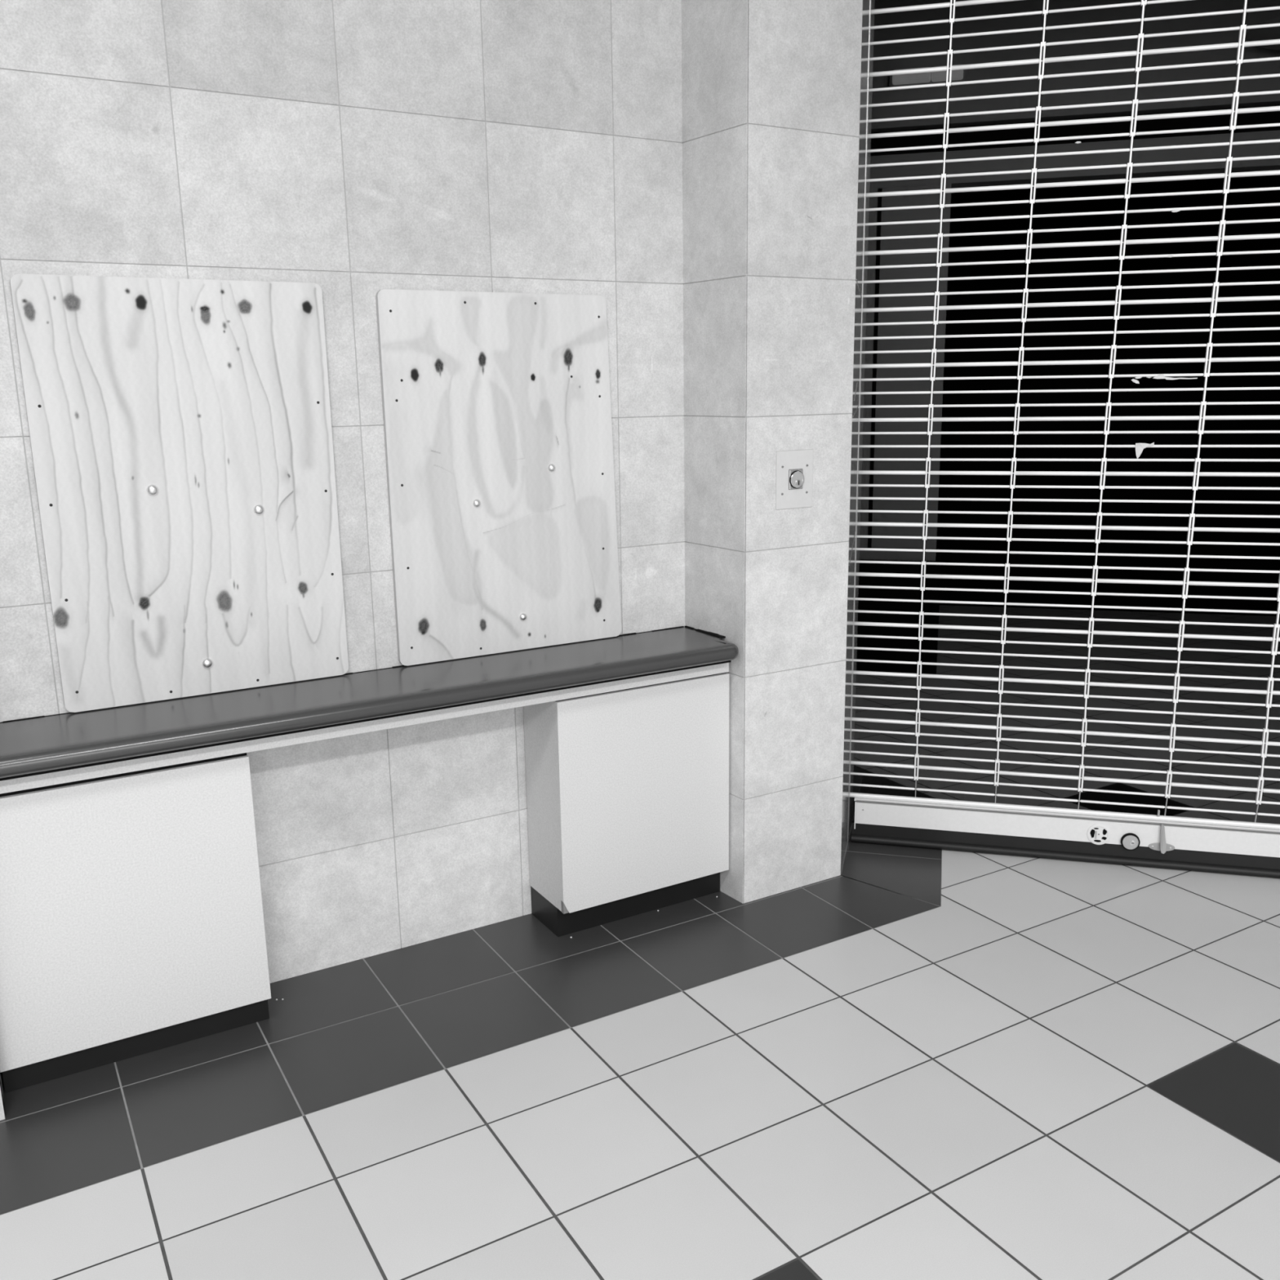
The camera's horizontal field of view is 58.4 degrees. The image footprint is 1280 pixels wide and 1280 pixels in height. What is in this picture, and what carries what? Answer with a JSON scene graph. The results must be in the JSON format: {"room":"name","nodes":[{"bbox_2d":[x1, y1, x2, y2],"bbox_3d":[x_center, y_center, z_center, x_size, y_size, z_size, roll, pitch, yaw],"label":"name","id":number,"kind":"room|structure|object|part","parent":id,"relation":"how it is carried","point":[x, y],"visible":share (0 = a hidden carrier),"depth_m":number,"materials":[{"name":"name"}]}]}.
{"room":"vacant shop interior","nodes":[
{"label":"vacant shop interior","id":0,"kind":"room"},
{"bbox_2d":[0,1072,4,1120],"bbox_3d":[-2.817,-0.856,1.518,2.958,4.300,0.297,-8,15,-30],"label":"wall","id":1,"kind":"structure","parent":0,"point":[2,1103],"depth_m":2.59,"materials":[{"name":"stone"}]},
{"bbox_2d":[0,0,684,982],"bbox_3d":[-0.756,-1.201,2.923,2.063,4.300,0.080,-8,15,-30],"label":"wall","id":2,"kind":"structure","parent":0,"point":[353,149],"depth_m":3.03,"materials":[{"name":"tile"}]},
{"bbox_2d":[9,273,348,712],"bbox_3d":[-1.097,-0.362,2.831,0.696,1.017,0.026,-8,15,-30],"label":"plywood panel","id":3,"kind":"object","parent":2,"relation":"attached to","point":[180,432],"visible":1,"depth_m":2.81,"materials":[{"name":"grey wood"}]},
{"bbox_2d":[375,288,621,665],"bbox_3d":[-0.370,-0.461,3.252,0.708,1.007,0.026,-8,15,-30],"label":"plywood panel","id":4,"kind":"object","parent":2,"relation":"attached to","point":[497,411],"visible":1,"depth_m":3.23,"materials":[{"name":"grey wood"}]},
{"bbox_2d":[0,826,1279,1279],"bbox_3d":[0.416,0.725,4.091,10.677,0.002,11.658,-8,15,-30],"label":"floor","id":5,"kind":"structure","parent":0,"point":[906,1063],"depth_m":2.61,"materials":[{"name":"tile"}]},
{"bbox_2d":[0,752,271,1092],"bbox_3d":[-1.270,0.653,2.817,0.612,0.742,0.232,-8,15,-30],"label":"base cabinet","id":6,"kind":"object","parent":5,"relation":"on","point":[132,922],"visible":0.91,"depth_m":2.72,"materials":[{"name":"laminate"}]},
{"bbox_2d":[0,662,728,794],"bbox_3d":[-0.608,0.200,2.996,2.037,0.044,0.018,-8,15,-30],"label":"support rail","id":7,"kind":"object","parent":6,"relation":"on","point":[179,757],"visible":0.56,"depth_m":2.89,"materials":[{"name":"laminate"}]},
{"bbox_2d":[0,625,738,781],"bbox_3d":[-0.642,0.136,3.043,2.044,0.062,0.313,-8,15,-30],"label":"countertop","id":8,"kind":"structure","parent":6,"relation":"on","point":[49,744],"depth_m":2.89,"materials":[{"name":"stone"}]},
{"bbox_2d":[523,672,728,937],"bbox_3d":[-0.033,0.475,3.532,0.588,0.742,0.232,-8,15,-30],"label":"base cabinet","id":9,"kind":"object","parent":5,"relation":"on","point":[628,789],"visible":0.91,"depth_m":3.42,"materials":[{"name":"laminate"}]},
{"bbox_2d":[681,0,862,903],"bbox_3d":[0.380,-1.317,3.367,0.417,4.300,0.302,-8,15,-30],"label":"pillar","id":10,"kind":"structure","parent":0,"point":[771,89],"depth_m":3.37,"materials":[{"name":"tile"}]},
{"bbox_2d":[775,448,813,510],"bbox_3d":[0.464,-0.477,3.411,0.138,0.173,0.012,-8,15,-30],"label":"switch","id":11,"kind":"object","parent":10,"relation":"attached to","point":[794,468],"visible":1,"depth_m":3.41,"materials":[{"name":"metal"}]},
{"bbox_2d":[840,0,875,871],"bbox_3d":[0.689,-0.701,3.731,0.044,2.930,0.486,2,13,14],"label":"trim","id":12,"kind":"structure","parent":10,"relation":"attached to","point":[868,20],"depth_m":3.69,"materials":[{"name":"metal"}]},
{"bbox_3d":[2.962,-1.565,5.567,7.342,3.750,7.359,-8,15,-30],"label":"wall","id":13,"kind":"structure","parent":0,"visible":0},
{"bbox_2d":[852,0,1279,824],"bbox_3d":[1.906,-0.703,3.658,2.350,2.930,0.006,2,13,15],"label":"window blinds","id":14,"kind":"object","parent":13,"relation":"in","point":[1193,6],"depth_m":3.77,"materials":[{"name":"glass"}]},
{"bbox_3d":[2.305,-2.743,2.902,2.512,1.370,2.550,-8,15,-30],"label":"trim","id":15,"kind":"structure","parent":0,"visible":0},
{"bbox_2d":[849,0,1279,878],"bbox_3d":[1.860,-0.668,3.485,2.410,2.938,0.068,2,13,15],"label":"window","id":16,"kind":"structure","parent":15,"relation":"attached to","point":[1134,839],"depth_m":3.68,"materials":[{"name":"silver metal"}]},
{"bbox_3d":[0.762,0.621,4.060,0.003,0.100,0.007,2,13,15],"label":"bar trim","id":17,"kind":"part","parent":16,"relation":"part of","materials":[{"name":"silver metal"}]},
{"bbox_3d":[1.845,-1.881,3.228,2.410,0.013,0.013,2,13,15],"label":"thick rod","id":18,"kind":"part","parent":16,"relation":"part of","materials":[{"name":"silver metal"}]},
{"bbox_3d":[1.846,-1.838,3.237,1.694,0.008,1.724,-8,15,-30],"label":"rod","id":19,"kind":"part","parent":16,"relation":"part of","materials":[{"name":"silver metal"}]},
{"bbox_3d":[1.873,-0.050,3.637,1.694,0.008,1.724,-8,15,-30],"label":"rod","id":20,"kind":"part","parent":16,"relation":"part of","materials":[{"name":"silver metal"}]},
{"bbox_3d":[1.881,0.521,3.764,2.410,0.008,0.009,2,13,15],"label":"rod","id":21,"kind":"part","parent":16,"relation":"part of","materials":[{"name":"silver metal"}]},
{"bbox_3d":[1.882,0.561,3.773,2.410,0.008,0.009,2,13,15],"label":"rod","id":22,"kind":"part","parent":16,"relation":"part of","materials":[{"name":"silver metal"}]},
{"bbox_3d":[1.881,0.482,3.756,2.410,0.013,0.013,2,13,15],"label":"thick rod","id":23,"kind":"part","parent":16,"relation":"part of","materials":[{"name":"silver metal"}]},
{"bbox_3d":[1.879,0.404,3.738,2.410,0.008,0.009,2,13,15],"label":"rod","id":24,"kind":"part","parent":16,"relation":"part of","materials":[{"name":"silver metal"}]},
{"bbox_3d":[1.880,0.443,3.747,2.410,0.008,0.009,2,13,15],"label":"rod","id":25,"kind":"part","parent":16,"relation":"part of","materials":[{"name":"silver metal"}]},
{"bbox_3d":[1.878,0.326,3.721,2.410,0.013,0.013,2,13,15],"label":"thick rod","id":26,"kind":"part","parent":16,"relation":"part of","materials":[{"name":"silver metal"}]},
{"bbox_3d":[1.878,0.285,3.712,2.410,0.008,0.009,2,13,15],"label":"rod","id":27,"kind":"part","parent":16,"relation":"part of","materials":[{"name":"silver metal"}]},
{"bbox_3d":[1.879,0.365,3.729,2.410,0.008,0.009,2,13,15],"label":"rod","id":28,"kind":"part","parent":16,"relation":"part of","materials":[{"name":"silver metal"}]},
{"bbox_3d":[1.871,-0.133,3.618,1.694,0.008,1.724,-8,15,-30],"label":"rod","id":29,"kind":"part","parent":16,"relation":"part of","materials":[{"name":"silver metal"}]},
{"bbox_3d":[1.876,0.203,3.693,2.410,0.008,0.009,2,13,15],"label":"rod","id":30,"kind":"part","parent":16,"relation":"part of","materials":[{"name":"silver metal"}]},
{"bbox_3d":[1.877,0.244,3.702,2.410,0.008,0.009,2,13,15],"label":"rod","id":31,"kind":"part","parent":16,"relation":"part of","materials":[{"name":"silver metal"}]},
{"bbox_3d":[1.876,0.161,3.684,2.410,0.013,0.013,2,13,15],"label":"thick rod","id":32,"kind":"part","parent":16,"relation":"part of","materials":[{"name":"silver metal"}]},
{"bbox_3d":[1.875,0.077,3.665,1.694,0.008,1.724,-8,15,-30],"label":"rod","id":33,"kind":"part","parent":16,"relation":"part of","materials":[{"name":"silver metal"}]},
{"bbox_3d":[1.875,0.119,3.674,2.410,0.008,0.009,2,13,15],"label":"rod","id":34,"kind":"part","parent":16,"relation":"part of","materials":[{"name":"silver metal"}]},
{"bbox_3d":[1.873,-0.008,3.646,1.697,0.013,1.726,-8,15,-30],"label":"thick rod","id":35,"kind":"part","parent":16,"relation":"part of","materials":[{"name":"silver metal"}]},
{"bbox_3d":[1.874,0.034,3.655,2.410,0.008,0.009,2,13,15],"label":"rod","id":36,"kind":"part","parent":16,"relation":"part of","materials":[{"name":"silver metal"}]},
{"bbox_3d":[1.871,-0.175,3.609,1.697,0.013,1.726,-8,15,-30],"label":"thick rod","id":37,"kind":"part","parent":16,"relation":"part of","materials":[{"name":"silver metal"}]},
{"bbox_3d":[1.872,-0.092,3.627,1.694,0.008,1.724,-8,15,-30],"label":"rod","id":38,"kind":"part","parent":16,"relation":"part of","materials":[{"name":"silver metal"}]},
{"bbox_3d":[1.870,-0.217,3.599,1.694,0.008,1.724,-8,15,-30],"label":"rod","id":39,"kind":"part","parent":16,"relation":"part of","materials":[{"name":"silver metal"}]},
{"bbox_3d":[1.868,-0.343,3.571,1.697,0.013,1.726,-8,15,-30],"label":"thick rod","id":40,"kind":"part","parent":16,"relation":"part of","materials":[{"name":"silver metal"}]},
{"bbox_3d":[1.869,-0.301,3.581,1.694,0.008,1.724,-8,15,-30],"label":"rod","id":41,"kind":"part","parent":16,"relation":"part of","materials":[{"name":"silver metal"}]},
{"bbox_3d":[1.869,-0.259,3.590,1.694,0.008,1.724,-8,15,-30],"label":"rod","id":42,"kind":"part","parent":16,"relation":"part of","materials":[{"name":"silver metal"}]},
{"bbox_3d":[1.867,-0.427,3.552,1.694,0.008,1.724,-8,15,-30],"label":"rod","id":43,"kind":"part","parent":16,"relation":"part of","materials":[{"name":"silver metal"}]},
{"bbox_3d":[1.868,-0.385,3.562,1.694,0.008,1.724,-8,15,-30],"label":"rod","id":44,"kind":"part","parent":16,"relation":"part of","materials":[{"name":"silver metal"}]},
{"bbox_3d":[1.866,-0.511,3.534,2.410,0.013,0.013,2,13,15],"label":"thick rod","id":45,"kind":"part","parent":16,"relation":"part of","materials":[{"name":"silver metal"}]},
{"bbox_3d":[1.866,-0.469,3.543,1.694,0.008,1.724,-8,15,-30],"label":"rod","id":46,"kind":"part","parent":16,"relation":"part of","materials":[{"name":"silver metal"}]},
{"bbox_3d":[1.864,-0.637,3.506,2.410,0.008,0.009,2,13,15],"label":"rod","id":47,"kind":"part","parent":16,"relation":"part of","materials":[{"name":"silver metal"}]},
{"bbox_3d":[1.865,-0.595,3.515,2.410,0.008,0.009,2,13,15],"label":"rod","id":48,"kind":"part","parent":16,"relation":"part of","materials":[{"name":"silver metal"}]},
{"bbox_3d":[1.865,-0.553,3.524,2.410,0.008,0.009,2,13,15],"label":"rod","id":49,"kind":"part","parent":16,"relation":"part of","materials":[{"name":"silver metal"}]},
{"bbox_3d":[1.863,-0.679,3.496,2.410,0.013,0.013,2,13,15],"label":"thick rod","id":50,"kind":"part","parent":16,"relation":"part of","materials":[{"name":"silver metal"}]},
{"bbox_3d":[1.863,-0.721,3.487,2.410,0.008,0.009,2,13,15],"label":"rod","id":51,"kind":"part","parent":16,"relation":"part of","materials":[{"name":"silver metal"}]},
{"bbox_3d":[1.861,-0.805,3.468,2.410,0.008,0.009,2,13,15],"label":"rod","id":52,"kind":"part","parent":16,"relation":"part of","materials":[{"name":"silver metal"}]},
{"bbox_3d":[1.862,-0.763,3.477,2.410,0.008,0.009,2,13,15],"label":"rod","id":53,"kind":"part","parent":16,"relation":"part of","materials":[{"name":"silver metal"}]},
{"bbox_3d":[1.861,-0.848,3.458,2.410,0.013,0.013,2,13,15],"label":"thick rod","id":54,"kind":"part","parent":16,"relation":"part of","materials":[{"name":"silver metal"}]},
{"bbox_3d":[1.860,-0.891,3.449,2.410,0.008,0.009,2,13,15],"label":"rod","id":55,"kind":"part","parent":16,"relation":"part of","materials":[{"name":"silver metal"}]},
{"bbox_3d":[1.858,-1.020,3.420,2.410,0.013,0.013,2,13,15],"label":"thick rod","id":56,"kind":"part","parent":16,"relation":"part of","materials":[{"name":"silver metal"}]},
{"bbox_3d":[1.859,-0.977,3.430,2.410,0.008,0.009,2,13,15],"label":"rod","id":57,"kind":"part","parent":16,"relation":"part of","materials":[{"name":"silver metal"}]},
{"bbox_3d":[1.859,-0.934,3.439,2.410,0.008,0.009,2,13,15],"label":"rod","id":58,"kind":"part","parent":16,"relation":"part of","materials":[{"name":"silver metal"}]},
{"bbox_3d":[1.857,-1.106,3.401,2.410,0.008,0.009,2,13,15],"label":"rod","id":59,"kind":"part","parent":16,"relation":"part of","materials":[{"name":"silver metal"}]},
{"bbox_3d":[1.857,-1.063,3.410,2.410,0.008,0.009,2,13,15],"label":"rod","id":60,"kind":"part","parent":16,"relation":"part of","materials":[{"name":"silver metal"}]},
{"bbox_3d":[1.856,-1.192,3.382,2.410,0.013,0.013,2,13,15],"label":"thick rod","id":61,"kind":"part","parent":16,"relation":"part of","materials":[{"name":"silver metal"}]},
{"bbox_3d":[1.856,-1.149,3.391,2.410,0.008,0.009,2,13,15],"label":"rod","id":62,"kind":"part","parent":16,"relation":"part of","materials":[{"name":"silver metal"}]},
{"bbox_3d":[1.854,-1.278,3.362,2.410,0.008,0.009,2,13,15],"label":"rod","id":63,"kind":"part","parent":16,"relation":"part of","materials":[{"name":"silver metal"}]},
{"bbox_3d":[1.855,-1.234,3.372,2.410,0.008,0.009,2,13,15],"label":"rod","id":64,"kind":"part","parent":16,"relation":"part of","materials":[{"name":"silver metal"}]},
{"bbox_3d":[1.853,-1.363,3.343,2.410,0.013,0.013,2,13,15],"label":"thick rod","id":65,"kind":"part","parent":16,"relation":"part of","materials":[{"name":"silver metal"}]},
{"bbox_3d":[1.854,-1.320,3.353,2.410,0.008,0.009,2,13,15],"label":"rod","id":66,"kind":"part","parent":16,"relation":"part of","materials":[{"name":"silver metal"}]},
{"bbox_3d":[1.852,-1.448,3.324,2.410,0.008,0.009,2,13,15],"label":"rod","id":67,"kind":"part","parent":16,"relation":"part of","materials":[{"name":"silver metal"}]},
{"bbox_3d":[1.852,-1.406,3.334,2.410,0.008,0.009,2,13,15],"label":"rod","id":68,"kind":"part","parent":16,"relation":"part of","materials":[{"name":"silver metal"}]},
{"bbox_3d":[1.851,-1.534,3.305,2.410,0.013,0.013,2,13,15],"label":"thick rod","id":69,"kind":"part","parent":16,"relation":"part of","materials":[{"name":"silver metal"}]},
{"bbox_3d":[1.851,-1.491,3.315,2.410,0.008,0.009,2,13,15],"label":"rod","id":70,"kind":"part","parent":16,"relation":"part of","materials":[{"name":"silver metal"}]},
{"bbox_3d":[1.849,-1.621,3.286,2.410,0.008,0.009,2,13,15],"label":"rod","id":71,"kind":"part","parent":16,"relation":"part of","materials":[{"name":"silver metal"}]},
{"bbox_3d":[1.850,-1.577,3.296,2.410,0.008,0.009,2,13,15],"label":"rod","id":72,"kind":"part","parent":16,"relation":"part of","materials":[{"name":"silver metal"}]},
{"bbox_3d":[1.848,-1.708,3.266,2.410,0.013,0.013,2,13,15],"label":"thick rod","id":73,"kind":"part","parent":16,"relation":"part of","materials":[{"name":"silver metal"}]},
{"bbox_3d":[1.849,-1.664,3.276,2.410,0.008,0.009,2,13,15],"label":"rod","id":74,"kind":"part","parent":16,"relation":"part of","materials":[{"name":"silver metal"}]},
{"bbox_3d":[1.847,-1.795,3.247,2.410,0.008,0.009,2,13,15],"label":"rod","id":75,"kind":"part","parent":16,"relation":"part of","materials":[{"name":"silver metal"}]},
{"bbox_3d":[1.847,-1.751,3.257,2.410,0.008,0.009,2,13,15],"label":"rod","id":76,"kind":"part","parent":16,"relation":"part of","materials":[{"name":"silver metal"}]},
{"bbox_3d":[1.485,0.546,3.877,0.005,0.093,0.008,2,13,15],"label":"vertical chain","id":77,"kind":"part","parent":16,"relation":"part of","materials":[{"name":"grey metal"}]},
{"bbox_2d":[1131,375,1151,383],"bbox_3d":[1.551,-0.805,3.545,0.059,0.024,0.008,2,13,13],"label":"paper scrap","id":78,"kind":"object","parent":16,"relation":"attached to","point":[1134,380],"visible":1,"depth_m":3.55,"materials":[{"name":"white paper"}]},
{"bbox_2d":[1135,442,1154,458],"bbox_3d":[1.578,-0.593,3.586,0.054,0.052,0.009,3,13,15],"label":"paper scrap","id":79,"kind":"object","parent":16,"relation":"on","point":[1140,447],"visible":1,"depth_m":3.59,"materials":[{"name":"white paper"}]},
{"bbox_3d":[1.748,0.557,3.808,0.006,0.093,0.008,2,13,15],"label":"vertical chain","id":80,"kind":"part","parent":16,"relation":"part of","materials":[{"name":"grey metal"}]},
{"bbox_2d":[1153,374,1197,379],"bbox_3d":[1.643,-0.808,3.518,0.128,0.018,0.005,3,13,16],"label":"paper scrap","id":81,"kind":"object","parent":16,"relation":"attached to","point":[1159,376],"visible":1,"depth_m":3.52,"materials":[{"name":"white paper"}]},
{"bbox_3d":[2.011,0.569,3.740,0.007,0.093,0.008,2,13,15],"label":"vertical chain","id":82,"kind":"part","parent":16,"relation":"part of","materials":[{"name":"grey metal"}]}
]}

